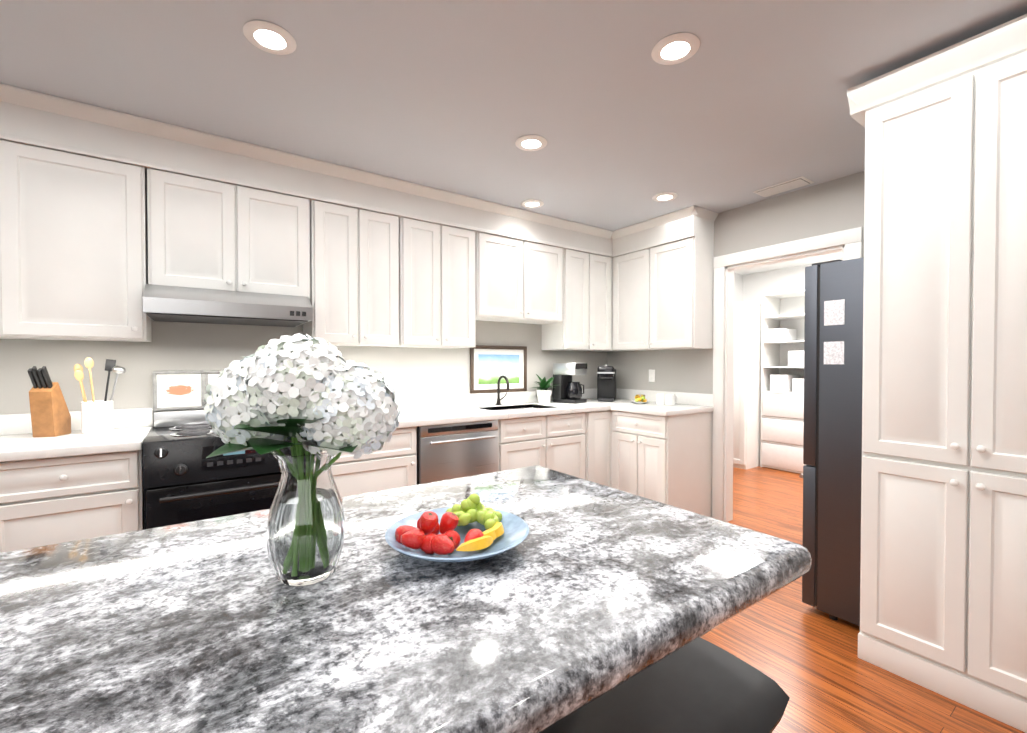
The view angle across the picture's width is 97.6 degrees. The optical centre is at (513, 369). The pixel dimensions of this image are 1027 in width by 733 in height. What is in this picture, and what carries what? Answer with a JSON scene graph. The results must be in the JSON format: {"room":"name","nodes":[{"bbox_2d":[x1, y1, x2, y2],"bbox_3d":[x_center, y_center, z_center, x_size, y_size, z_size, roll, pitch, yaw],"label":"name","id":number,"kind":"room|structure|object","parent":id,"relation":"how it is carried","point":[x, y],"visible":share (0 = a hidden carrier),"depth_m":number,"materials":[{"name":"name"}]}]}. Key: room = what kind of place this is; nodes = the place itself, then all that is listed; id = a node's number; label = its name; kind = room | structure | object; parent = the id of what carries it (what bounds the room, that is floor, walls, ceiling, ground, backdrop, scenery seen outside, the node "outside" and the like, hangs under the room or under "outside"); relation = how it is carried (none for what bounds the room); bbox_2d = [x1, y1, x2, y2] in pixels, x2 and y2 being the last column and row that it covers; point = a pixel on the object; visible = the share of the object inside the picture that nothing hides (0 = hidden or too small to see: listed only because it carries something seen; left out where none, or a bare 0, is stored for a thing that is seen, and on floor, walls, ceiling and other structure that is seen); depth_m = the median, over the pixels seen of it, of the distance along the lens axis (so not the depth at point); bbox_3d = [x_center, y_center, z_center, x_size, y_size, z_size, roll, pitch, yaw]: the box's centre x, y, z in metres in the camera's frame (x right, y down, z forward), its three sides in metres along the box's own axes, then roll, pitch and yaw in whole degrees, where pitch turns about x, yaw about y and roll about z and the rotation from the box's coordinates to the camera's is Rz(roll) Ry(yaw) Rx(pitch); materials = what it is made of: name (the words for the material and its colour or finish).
{"room":"kitchen","nodes":[
{"label":"kitchen","id":0,"kind":"room"},
{"bbox_2d":[0,320,606,426],"bbox_3d":[-0.894,-0.017,3.377,10.050,2.470,0.100,-1,1,-35],"label":"wall","id":1,"kind":"structure","parent":0,"point":[406,371],"depth_m":2.66,"materials":[{"name":"beige paint"}]},
{"bbox_2d":[0,83,151,341],"bbox_3d":[-2.144,-0.693,2.237,0.512,1.083,0.321,-1,1,-35],"label":"upper cabinet","id":2,"kind":"object","parent":1,"relation":"attached to","point":[106,215],"depth_m":2.10,"materials":[{"name":"white paint"}]},
{"bbox_2d":[148,119,315,344],"bbox_3d":[-1.618,-0.698,2.603,0.770,1.083,0.321,-1,1,-35],"label":"upper cabinet","id":3,"kind":"object","parent":1,"relation":"attached to","point":[224,214],"depth_m":2.45,"materials":[{"name":"white paint"}]},
{"bbox_2d":[142,284,312,326],"bbox_3d":[-1.571,-0.345,2.511,0.735,0.153,0.528,-1,1,-35],"label":"range hood","id":4,"kind":"object","parent":3,"relation":"attached to","point":[162,303],"visible":1,"depth_m":2.32,"materials":[{"name":"silver metal"}]},
{"bbox_2d":[0,388,596,435],"bbox_3d":[-1.477,0.260,2.898,5.944,0.099,0.020,-1,1,-35],"label":"backsplash","id":5,"kind":"structure","parent":1,"relation":"attached to","point":[123,418],"depth_m":3.36,"materials":[{"name":"white stone"}]},
{"bbox_2d":[316,160,403,346],"bbox_3d":[-1.074,-0.704,2.982,0.555,1.083,0.321,-1,1,-35],"label":"upper cabinet","id":6,"kind":"object","parent":1,"relation":"attached to","point":[360,214],"depth_m":2.85,"materials":[{"name":"white paint"}]},
{"bbox_2d":[404,183,479,347],"bbox_3d":[-0.604,-0.708,3.310,0.592,1.083,0.321,-1,1,-35],"label":"upper cabinet","id":7,"kind":"object","parent":1,"relation":"attached to","point":[442,228],"depth_m":3.18,"materials":[{"name":"white paint"}]},
{"bbox_2d":[470,345,526,393],"bbox_3d":[-0.119,-0.004,3.839,0.570,0.400,0.020,-1,1,-35],"label":"picture frame","id":8,"kind":"object","parent":1,"relation":"attached to","point":[490,365],"visible":0.9,"depth_m":3.82,"materials":[{"name":"white paper"}]},
{"bbox_2d":[480,199,567,350],"bbox_3d":[-0.008,-0.714,3.724,0.859,1.083,0.321,-1,1,-35],"label":"upper cabinet","id":9,"kind":"object","parent":1,"relation":"attached to","point":[524,254],"depth_m":3.60,"materials":[{"name":"white paint"}]},
{"bbox_2d":[568,221,611,350],"bbox_3d":[0.579,-0.720,4.133,0.572,1.083,0.321,-1,1,-35],"label":"upper cabinet","id":10,"kind":"object","parent":1,"relation":"attached to","point":[589,248],"depth_m":4.01,"materials":[{"name":"white paint"}]},
{"bbox_2d":[0,0,1026,230],"bbox_3d":[0.792,-1.243,0.939,10.050,0.050,6.200,-1,1,-35],"label":"ceiling","id":11,"kind":"structure","parent":0,"point":[737,108],"depth_m":1.92,"materials":[{"name":"paint"}]},
{"bbox_2d":[243,20,296,54],"bbox_3d":[-0.899,-1.222,1.662,0.176,0.012,0.176,-1,1,-35],"label":"recessed light","id":12,"kind":"object","parent":11,"relation":"in","point":[269,37],"visible":1,"depth_m":1.65,"materials":[{"name":"white plastic"}]},
{"bbox_2d":[515,135,546,150],"bbox_3d":[0.097,-1.233,2.453,0.176,0.012,0.176,-1,1,-35],"label":"recessed light","id":13,"kind":"object","parent":11,"relation":"in","point":[530,142],"visible":1,"depth_m":2.44,"materials":[{"name":"white plastic"}]},
{"bbox_2d":[521,199,543,207],"bbox_3d":[0.141,-1.246,3.386,0.176,0.012,0.176,-1,1,-35],"label":"recessed light","id":14,"kind":"object","parent":11,"relation":"in","point":[532,203],"visible":1,"depth_m":3.37,"materials":[{"name":"white plastic"}]},
{"bbox_2d":[652,192,677,201],"bbox_3d":[1.093,-1.244,3.245,0.176,0.012,0.176,-1,1,-35],"label":"recessed light","id":15,"kind":"object","parent":11,"relation":"in","point":[664,196],"visible":1,"depth_m":3.23,"materials":[{"name":"white plastic"}]},
{"bbox_2d":[651,32,699,64],"bbox_3d":[0.619,-1.223,1.721,0.176,0.012,0.176,-1,1,-35],"label":"recessed light","id":16,"kind":"object","parent":11,"relation":"in","point":[675,48],"visible":1,"depth_m":1.71,"materials":[{"name":"white plastic"}]},
{"bbox_2d":[753,176,813,196],"bbox_3d":[1.837,-1.241,3.069,0.170,0.012,0.320,-1,1,-35],"label":"ceiling vent","id":17,"kind":"object","parent":11,"relation":"in","point":[801,181],"visible":1,"depth_m":3.05,"materials":[{"name":"grey metal"}]},
{"bbox_2d":[607,171,864,409],"bbox_3d":[2.688,-0.001,2.216,0.100,2.470,5.900,-1,1,-35],"label":"wall","id":18,"kind":"structure","parent":0,"point":[833,206],"depth_m":3.39,"materials":[{"name":"beige paint"}]},
{"bbox_2d":[649,369,654,381],"bbox_3d":[1.275,0.057,4.142,0.008,0.116,0.070,-1,1,-35],"label":"outlet","id":19,"kind":"object","parent":18,"relation":"attached to","point":[651,375],"visible":1,"depth_m":4.14,"materials":[{"name":"white plastic"}]},
{"bbox_2d":[612,207,715,350],"bbox_3d":[1.270,-0.716,3.908,0.276,1.083,0.815,-1,1,-35],"label":"upper cabinet","id":20,"kind":"object","parent":18,"relation":"attached to","point":[663,270],"depth_m":3.70,"materials":[{"name":"white paint"}]},
{"bbox_2d":[616,388,713,407],"bbox_3d":[1.294,0.243,4.110,0.020,0.099,1.154,-1,1,-35],"label":"backsplash","id":21,"kind":"structure","parent":18,"relation":"attached to","point":[621,394],"depth_m":3.91,"materials":[{"name":"white stone"}]},
{"bbox_2d":[712,227,862,521],"bbox_3d":[1.944,0.160,3.266,0.122,2.120,0.990,-1,1,-35],"label":"door frame","id":22,"kind":"structure","parent":18,"relation":"attached to","point":[848,243],"depth_m":3.57,"materials":[{"name":"white wood"}]},
{"bbox_2d":[734,252,841,447],"bbox_3d":[2.909,-0.029,4.259,2.600,2.470,2.800,-1,1,-35],"label":"wall","id":23,"kind":"structure","parent":0,"point":[752,284],"depth_m":5.62,"materials":[{"name":"white paint"}]},
{"bbox_2d":[701,466,1024,732],"bbox_3d":[0.792,1.277,0.974,10.050,0.050,6.200,-1,1,-35],"label":"floor","id":24,"kind":"structure","parent":0,"point":[804,656],"depth_m":1.91,"materials":[{"name":"brown wood"}]},
{"bbox_2d":[0,428,152,552],"bbox_3d":[-2.064,0.797,2.143,0.502,0.875,0.600,-1,1,-35],"label":"base cabinet","id":25,"kind":"object","parent":24,"relation":"on","point":[75,484],"depth_m":1.90,"materials":[{"name":"white paint"}]},
{"bbox_2d":[0,424,151,463],"bbox_3d":[-2.795,0.347,1.612,2.308,0.040,0.625,-1,1,-35],"label":"countertop","id":26,"kind":"structure","parent":25,"relation":"on","point":[21,445],"depth_m":1.97,"materials":[{"name":"white stone"}]},
{"bbox_2d":[27,366,70,436],"bbox_3d":[-2.232,0.151,2.156,0.085,0.337,0.159,0,1,-15],"label":"knife block","id":27,"kind":"object","parent":26,"relation":"on","point":[50,414],"visible":1,"depth_m":2.12,"materials":[{"name":"brown wood"}]},
{"bbox_2d":[74,358,125,433],"bbox_3d":[-2.096,0.129,2.278,0.201,0.378,0.131,-1,1,-35],"label":"utensil crock","id":28,"kind":"object","parent":26,"relation":"on","point":[97,417],"visible":1,"depth_m":2.23,"materials":[{"name":"white ceramic"}]},
{"bbox_2d":[142,409,299,528],"bbox_3d":[-1.532,0.734,2.439,0.698,0.995,0.697,-1,1,-35],"label":"range","id":29,"kind":"object","parent":24,"relation":"on","point":[185,479],"visible":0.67,"depth_m":2.14,"materials":[{"name":"black metal"}]},
{"bbox_2d":[153,370,204,410],"bbox_3d":[-1.905,0.117,2.564,0.236,0.225,0.046,-1,1,-35],"label":"framed picture","id":30,"kind":"object","parent":29,"relation":"on","point":[179,390],"visible":0.96,"depth_m":2.56,"materials":[{"name":"white paper"}]},
{"bbox_2d":[205,370,220,403],"bbox_3d":[-1.712,0.116,2.698,0.235,0.225,0.046,-1,1,-35],"label":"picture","id":31,"kind":"object","parent":29,"relation":"on","point":[211,376],"visible":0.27,"depth_m":2.64,"materials":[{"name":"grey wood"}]},
{"bbox_2d":[331,428,419,496],"bbox_3d":[-1.018,0.787,2.869,0.619,0.875,0.605,-1,1,-35],"label":"base cabinet","id":32,"kind":"object","parent":24,"relation":"on","point":[397,464],"depth_m":2.68,"materials":[{"name":"white paint"}]},
{"bbox_2d":[0,465,810,732],"bbox_3d":[-0.811,0.795,0.386,2.755,0.930,0.830,-1,1,-35],"label":"kitchen island","id":33,"kind":"object","parent":24,"relation":"on","point":[584,592],"visible":1,"depth_m":0.60,"materials":[{"name":"grey granite"}]},
{"bbox_2d":[203,333,400,585],"bbox_3d":[-0.326,0.134,0.709,0.269,0.380,0.245,-1,1,-35],"label":"hydrangea vase","id":34,"kind":"object","parent":33,"relation":"on","point":[323,402],"visible":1,"depth_m":0.66,"materials":[{"name":"clear glass"}]},
{"bbox_2d":[385,493,528,562],"bbox_3d":[-0.101,0.283,0.825,0.260,0.079,0.260,-1,1,-35],"label":"fruit plate","id":35,"kind":"object","parent":33,"relation":"on","point":[471,527],"visible":1,"depth_m":0.79,"materials":[{"name":"blue ceramic"}]},
{"bbox_2d":[420,420,503,483],"bbox_3d":[-0.517,0.782,3.218,0.602,0.875,0.605,-1,1,-35],"label":"dishwasher","id":36,"kind":"object","parent":24,"relation":"on","point":[447,451],"depth_m":2.96,"materials":[{"name":"silver metal"}]},
{"bbox_2d":[504,412,591,480],"bbox_3d":[0.077,0.777,3.631,0.845,0.875,0.605,-1,1,-35],"label":"base cabinet","id":37,"kind":"object","parent":24,"relation":"on","point":[563,444],"depth_m":3.42,"materials":[{"name":"white paint"}]},
{"bbox_2d":[395,396,647,427],"bbox_3d":[-0.066,0.321,3.513,2.928,0.040,0.625,-1,1,-35],"label":"countertop","id":38,"kind":"structure","parent":37,"relation":"on","point":[411,417],"depth_m":3.26,"materials":[{"name":"white stone"}]},
{"bbox_2d":[496,375,508,404],"bbox_3d":[-0.067,0.172,3.735,0.106,0.251,0.177,-1,1,-35],"label":"faucet","id":39,"kind":"object","parent":38,"relation":"on","point":[498,389],"visible":1,"depth_m":3.76,"materials":[{"name":"black metal"}]},
{"bbox_2d":[492,404,555,411],"bbox_3d":[0.031,0.389,3.585,0.608,0.170,0.388,-1,1,-35],"label":"sink","id":40,"kind":"object","parent":38,"relation":"in","point":[504,407],"depth_m":3.78,"materials":[{"name":"black metal"}]},
{"bbox_2d":[532,374,555,403],"bbox_3d":[0.253,0.166,3.960,0.268,0.256,0.281,-1,1,-35],"label":"potted plant","id":41,"kind":"object","parent":38,"relation":"on","point":[543,394],"visible":0.98,"depth_m":3.90,"materials":[{"name":"green plant"}]},
{"bbox_2d":[553,363,586,403],"bbox_3d":[0.509,0.115,4.026,0.245,0.355,0.211,1,1,40],"label":"coffee maker","id":42,"kind":"object","parent":38,"relation":"on","point":[566,390],"visible":1,"depth_m":3.96,"materials":[{"name":"black plastic"}]},
{"bbox_2d":[597,365,615,401],"bbox_3d":[0.881,0.121,4.253,0.170,0.337,0.322,0,1,15],"label":"coffee machine","id":43,"kind":"object","parent":38,"relation":"on","point":[606,383],"visible":1,"depth_m":4.19,"materials":[{"name":"black plastic"}]},
{"bbox_2d":[630,394,650,403],"bbox_3d":[1.113,0.257,3.938,0.180,0.075,0.180,-1,1,-35],"label":"plate","id":44,"kind":"object","parent":38,"relation":"on","point":[640,399],"visible":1,"depth_m":3.91,"materials":[{"name":"yellow food"}]},
{"bbox_2d":[592,412,611,486],"bbox_3d":[0.549,0.772,3.960,0.306,0.875,0.605,-1,1,-35],"label":"base cabinet","id":45,"kind":"object","parent":24,"relation":"on","point":[601,421],"depth_m":3.73,"materials":[{"name":"white paint"}]},
{"bbox_2d":[612,412,712,517],"bbox_3d":[1.212,0.775,3.728,0.600,0.875,0.575,-1,1,-35],"label":"base cabinet","id":46,"kind":"object","parent":24,"relation":"on","point":[664,459],"depth_m":3.50,"materials":[{"name":"white paint"}]},
{"bbox_2d":[612,400,713,415],"bbox_3d":[1.219,0.318,3.689,0.626,0.040,0.549,-1,1,-35],"label":"countertop","id":47,"kind":"structure","parent":46,"relation":"on","point":[650,409],"depth_m":3.56,"materials":[{"name":"white stone"}]},
{"bbox_2d":[656,393,677,405],"bbox_3d":[1.285,0.251,3.775,0.117,0.092,0.165,-1,1,-35],"label":"mug","id":48,"kind":"object","parent":47,"relation":"on","point":[665,399],"visible":1,"depth_m":3.75,"materials":[{"name":"white ceramic"}]},
{"bbox_2d":[540,637,789,732],"bbox_3d":[0.224,0.915,0.787,0.520,0.678,0.300,-1,1,-35],"label":"stool","id":49,"kind":"object","parent":24,"relation":"on","point":[700,685],"visible":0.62,"depth_m":0.82,"materials":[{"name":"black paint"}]},
{"bbox_2d":[733,301,760,469],"bbox_3d":[2.745,0.188,5.556,0.250,2.000,0.449,-1,1,-35],"label":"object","id":50,"kind":"object","parent":24,"relation":"on","point":[747,315],"depth_m":5.40,"materials":[{"name":"white paint"}]},
{"bbox_2d":[761,289,804,473],"bbox_3d":[3.407,0.142,5.230,0.465,2.100,1.739,-1,1,-35],"label":"pantry shelving","id":51,"kind":"object","parent":24,"relation":"on","point":[762,408],"depth_m":5.33,"materials":[{"name":"white paint"}]},
{"bbox_2d":[799,257,863,625],"bbox_3d":[2.035,0.350,2.254,0.882,1.767,0.831,-1,1,-35],"label":"fridge","id":52,"kind":"object","parent":24,"relation":"on","point":[833,379],"visible":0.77,"depth_m":2.18,"materials":[{"name":"grey metal"}]},
{"bbox_2d":[847,14,1026,732],"bbox_3d":[1.711,0.026,1.700,0.217,2.430,0.710,-1,1,-35],"label":"pantry cabinet","id":53,"kind":"object","parent":24,"relation":"on","point":[943,588],"visible":1,"depth_m":1.68,"materials":[{"name":"white paint"}]}
]}

